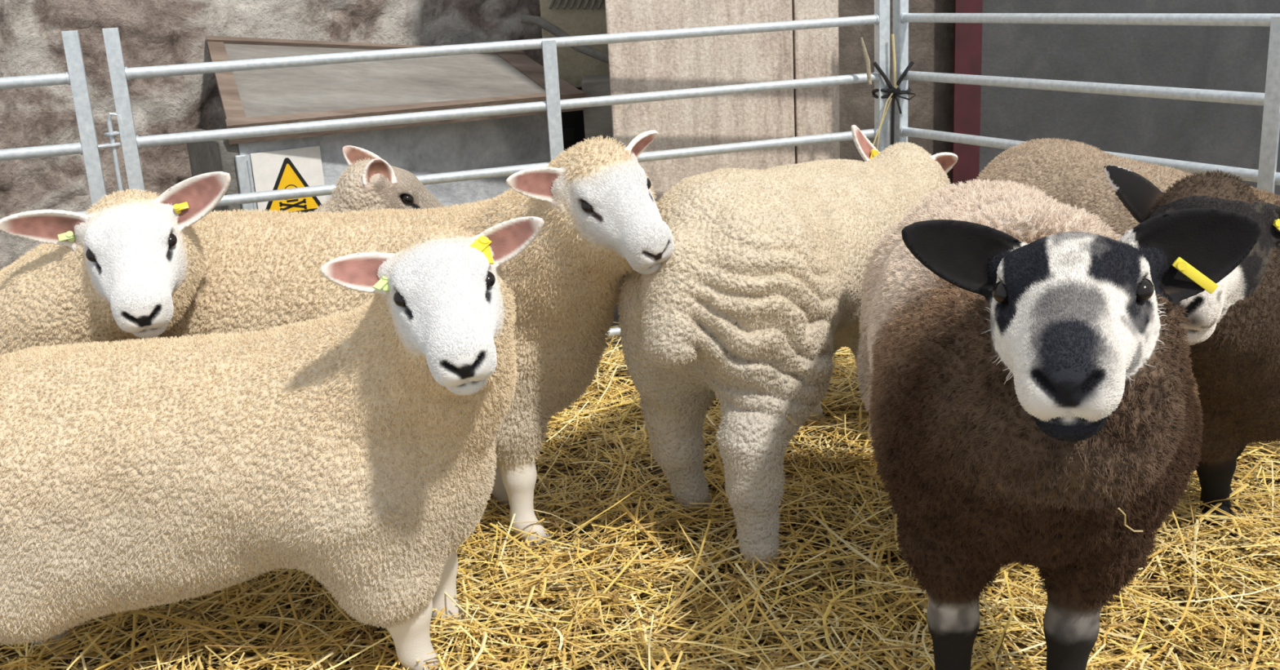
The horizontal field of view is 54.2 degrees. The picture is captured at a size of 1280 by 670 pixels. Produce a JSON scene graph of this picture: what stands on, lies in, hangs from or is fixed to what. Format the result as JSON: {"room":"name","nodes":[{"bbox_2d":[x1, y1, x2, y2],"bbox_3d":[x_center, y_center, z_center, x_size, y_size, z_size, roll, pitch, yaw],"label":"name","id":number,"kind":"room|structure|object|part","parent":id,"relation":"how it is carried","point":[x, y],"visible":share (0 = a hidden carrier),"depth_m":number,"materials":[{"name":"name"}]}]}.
{"room":"sheep pen","nodes":[
{"label":"sheep pen","id":0,"kind":"room"},
{"bbox_2d":[0,0,543,271],"bbox_3d":[-1.532,-1.244,4.515,7.031,2.906,0.278,-13,19,-30],"label":"wall","id":1,"kind":"structure","parent":0,"point":[153,33],"depth_m":4.36,"materials":[{"name":"stone"}]},
{"bbox_2d":[604,336,622,349],"bbox_3d":[0.026,0.455,3.254,12.000,0.160,10.000,-3,16,0],"label":"floor","id":2,"kind":"structure","parent":0,"point":[610,340],"depth_m":4.47,"materials":[{"name":"concrete"}]},
{"bbox_2d":[0,30,123,231],"bbox_3d":[-2.370,-0.127,3.270,2.018,1.185,0.054,-9,17,-18],"label":"hurdle","id":3,"kind":"object","parent":2,"relation":"on","point":[88,146],"visible":0.4,"depth_m":3.42,"materials":[{"name":"metal"}]},
{"bbox_3d":[-2.431,-0.569,3.128,1.900,0.036,0.036,-8,17,-18],"label":"rail","id":4,"kind":"part","parent":3,"relation":"part of","materials":[{"name":"metal"}]},
{"bbox_3d":[-2.421,-0.387,3.180,1.900,0.036,0.036,-8,17,-18],"label":"rail","id":5,"kind":"part","parent":3,"relation":"part of","materials":[{"name":"metal"}]},
{"bbox_3d":[-2.411,-0.205,3.233,1.900,0.036,0.036,-8,17,-18],"label":"rail","id":6,"kind":"part","parent":3,"relation":"part of","materials":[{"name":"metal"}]},
{"bbox_3d":[-1.510,-0.255,3.545,0.040,1.185,0.036,-8,17,-18],"label":"post","id":7,"kind":"part","parent":3,"relation":"part of","materials":[{"name":"metal"}]},
{"bbox_2d":[185,35,585,214],"bbox_3d":[-0.851,-0.484,4.340,1.408,1.133,0.614,-5,16,-5],"label":"storage chest","id":8,"kind":"object","parent":2,"relation":"on","point":[292,95],"visible":0.36,"depth_m":4.29,"materials":[{"name":"wood"}]},
{"bbox_3d":[-1.410,-0.273,4.277,0.060,0.823,0.470,-13,19,-30],"label":"panel","id":9,"kind":"part","parent":8,"relation":"part of","materials":[{"name":"grey metal"}]},
{"bbox_2d":[249,145,326,214],"bbox_3d":[-1.147,-0.488,4.099,0.228,0.240,0.009,-13,19,-30],"label":"warning sign","id":10,"kind":"object","parent":8,"relation":"attached to","point":[299,167],"visible":0.63,"depth_m":4.09,"materials":[{"name":"white plastic"}]},
{"bbox_3d":[-0.731,-0.362,4.418,1.265,0.843,0.020,-13,19,-30],"label":"panel","id":11,"kind":"part","parent":8,"relation":"part of","materials":[{"name":"grey metal"}]},
{"bbox_2d":[581,74,619,328],"bbox_3d":[-0.104,-0.505,4.672,0.160,0.909,0.340,-3,16,0],"label":"ledge","id":12,"kind":"object","parent":2,"relation":"on","point":[597,121],"visible":0.14,"depth_m":4.42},
{"bbox_2d":[539,0,608,87],"bbox_3d":[-0.241,-1.414,4.496,0.270,1.154,0.030,-3,16,0],"label":"board","id":13,"kind":"object","parent":12,"relation":"on","point":[573,65],"visible":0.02,"depth_m":4.57,"materials":[{"name":"brown wood"}]},
{"bbox_2d":[548,0,605,9],"bbox_3d":[-0.213,-1.211,4.528,0.239,0.072,0.030,-3,16,0],"label":"ventilation grille","id":14,"kind":"object","parent":13,"relation":"attached to","point":[553,2],"visible":0.96,"depth_m":4.52,"materials":[{"name":"black metal"}]},
{"bbox_2d":[0,321,1279,669],"bbox_3d":[0.156,0.424,2.816,4.376,0.342,3.632,-3,16,0],"label":"bedding","id":15,"kind":"object","parent":2,"relation":"on","point":[630,580],"visible":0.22,"depth_m":2.42,"materials":[{"name":"yellow plant"}]},
{"bbox_2d":[0,171,231,356],"bbox_3d":[-1.403,0.119,2.623,1.337,0.900,0.454,0,16,12],"label":"sheep","id":16,"kind":"object","parent":15,"relation":"on","point":[129,267],"visible":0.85,"depth_m":2.37},
{"bbox_2d":[0,216,544,669],"bbox_3d":[-0.675,0.218,2.179,1.170,0.875,0.574,1,17,13],"label":"sheep","id":17,"kind":"object","parent":15,"relation":"on","point":[353,451],"visible":0.98,"depth_m":2.01},
{"bbox_2d":[311,145,444,214],"bbox_3d":[-1.035,-0.047,3.234,1.164,0.839,0.412,-3,16,0],"label":"sheep","id":18,"kind":"object","parent":15,"relation":"on","point":[369,181],"visible":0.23,"depth_m":3.07},
{"bbox_2d":[155,130,674,555],"bbox_3d":[-0.495,0.026,2.738,1.253,0.920,0.535,0,16,12],"label":"sheep","id":19,"kind":"object","parent":15,"relation":"on","point":[596,203],"visible":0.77,"depth_m":2.55},
{"bbox_2d":[102,0,889,337],"bbox_3d":[-0.293,-0.445,3.966,2.442,1.185,0.040,-8,17,-18],"label":"hurdle","id":20,"kind":"object","parent":15,"relation":"on","point":[120,74],"visible":0.42,"depth_m":3.84,"materials":[{"name":"metal"}]},
{"bbox_3d":[-1.426,-0.276,3.604,0.040,1.185,0.036,-8,17,-18],"label":"post","id":21,"kind":"part","parent":20,"relation":"part of","materials":[{"name":"metal"}]},
{"bbox_3d":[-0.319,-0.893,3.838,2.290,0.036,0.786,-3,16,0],"label":"rail","id":22,"kind":"part","parent":20,"relation":"part of","materials":[{"name":"metal"}]},
{"bbox_3d":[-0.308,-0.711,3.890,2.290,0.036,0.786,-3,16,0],"label":"rail","id":23,"kind":"part","parent":20,"relation":"part of","materials":[{"name":"metal"}]},
{"bbox_3d":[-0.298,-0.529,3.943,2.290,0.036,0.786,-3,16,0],"label":"rail","id":24,"kind":"part","parent":20,"relation":"part of","materials":[{"name":"metal"}]},
{"bbox_3d":[-0.267,0.018,4.101,2.402,0.036,0.036,-8,17,-18],"label":"rail","id":25,"kind":"part","parent":20,"relation":"part of","materials":[{"name":"metal"}]},
{"bbox_2d":[860,37,871,84],"bbox_3d":[0.752,-0.912,4.159,0.038,0.155,0.017,1,17,16],"label":"straw wisp","id":26,"kind":"object","parent":20,"relation":"attached to","point":[867,60],"visible":1,"depth_m":4.15,"materials":[{"name":"beige plant"}]},
{"bbox_3d":[0.839,-0.614,4.331,0.040,1.185,0.036,-8,17,-18],"label":"post","id":27,"kind":"part","parent":20,"relation":"part of","materials":[{"name":"metal"}]},
{"bbox_2d":[616,124,957,570],"bbox_3d":[0.416,-0.054,3.012,0.498,0.826,1.499,7,19,31],"label":"sheep","id":28,"kind":"object","parent":15,"relation":"on","point":[757,295],"visible":0.73,"depth_m":2.45},
{"bbox_2d":[786,415,797,425],"bbox_3d":[0.295,0.166,2.436,0.029,0.028,0.005,-15,20,-35],"label":"stalk","id":29,"kind":"object","parent":28,"relation":"attached to","point":[787,416],"visible":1,"depth_m":2.44,"materials":[{"name":"yellow plant"}]},
{"bbox_2d":[855,178,1261,669],"bbox_3d":[0.612,0.166,2.046,0.477,0.919,1.403,-1,16,9],"label":"sheep","id":30,"kind":"object","parent":15,"relation":"on","point":[1024,377],"visible":1,"depth_m":1.59},
{"bbox_2d":[1118,507,1142,532],"bbox_3d":[0.646,0.244,1.654,0.010,0.094,0.147,8,19,33],"label":"stalk","id":31,"kind":"object","parent":30,"relation":"attached to","point":[1119,509],"visible":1,"depth_m":1.66,"materials":[{"name":"beige plant"}]},
{"bbox_2d":[892,0,1279,194],"bbox_3d":[1.449,-0.361,3.340,0.040,1.185,2.390,-11,18,-26],"label":"hurdle","id":32,"kind":"object","parent":15,"relation":"on","point":[1266,177],"visible":0.34,"depth_m":3.42,"materials":[{"name":"metal"}]},
{"bbox_2d":[871,61,917,146],"bbox_3d":[0.866,-0.778,4.284,0.149,0.324,0.098,-3,16,0],"label":"twine","id":33,"kind":"object","parent":32,"relation":"attached to","point":[896,92],"visible":0.94,"depth_m":4.24,"materials":[{"name":"black fabric"}]},
{"bbox_2d":[872,34,897,149],"bbox_3d":[0.829,-0.816,4.229,0.092,0.391,0.016,-6,16,-10],"label":"twine","id":34,"kind":"object","parent":33,"relation":"hanging from","point":[892,35],"visible":0.8,"depth_m":4.23,"materials":[{"name":"fabric"}]},
{"bbox_3d":[0.904,-0.622,4.347,0.036,1.185,0.040,-11,18,-26],"label":"post","id":35,"kind":"part","parent":32,"relation":"part of","materials":[{"name":"metal"}]},
{"bbox_3d":[1.436,-0.628,3.263,0.036,0.036,2.350,-11,18,-26],"label":"rail","id":36,"kind":"part","parent":32,"relation":"part of","materials":[{"name":"metal"}]},
{"bbox_3d":[1.446,-0.446,3.316,0.036,0.036,2.350,-11,18,-26],"label":"rail","id":37,"kind":"part","parent":32,"relation":"part of","materials":[{"name":"metal"}]},
{"bbox_3d":[1.426,-0.810,3.211,0.036,0.036,2.350,-11,18,-26],"label":"rail","id":38,"kind":"part","parent":32,"relation":"part of","materials":[{"name":"metal"}]},
{"bbox_2d":[973,137,1279,541],"bbox_3d":[1.094,-0.005,2.623,0.624,0.872,1.420,-3,16,0],"label":"sheep","id":39,"kind":"object","parent":15,"relation":"on","point":[1233,336],"visible":0.41,"depth_m":2.22},
{"bbox_2d":[604,0,839,203],"bbox_3d":[0.281,-1.325,4.350,1.062,2.700,0.458,-10,17,-22],"label":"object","id":40,"kind":"structure","parent":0,"point":[658,65],"depth_m":4.22,"materials":[{"name":"wood"}]},
{"bbox_2d":[521,14,608,63],"bbox_3d":[-0.265,-1.058,4.466,0.322,0.185,0.047,1,17,13],"label":"conduit pipe","id":41,"kind":"object","parent":40,"relation":"attached to","point":[539,21],"visible":0.75,"depth_m":4.46,"materials":[{"name":"grey plastic"}]},
{"bbox_2d":[838,0,954,183],"bbox_3d":[0.872,-1.546,4.998,0.950,2.700,0.300,-8,17,-17],"label":"wall","id":42,"kind":"structure","parent":0,"point":[931,45],"depth_m":5.03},
{"bbox_2d":[951,0,982,186],"bbox_3d":[1.274,-1.551,4.936,0.125,2.700,0.112,-8,17,-17],"label":"trim","id":43,"kind":"structure","parent":42,"relation":"attached to","point":[967,37],"depth_m":5.04,"materials":[{"name":"red paint"}]},
{"bbox_2d":[978,0,1279,198],"bbox_3d":[2.767,-1.812,5.460,3.070,2.650,0.040,-8,17,-17],"label":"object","id":44,"kind":"structure","parent":42,"relation":"in","point":[1220,58],"depth_m":5.41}
]}

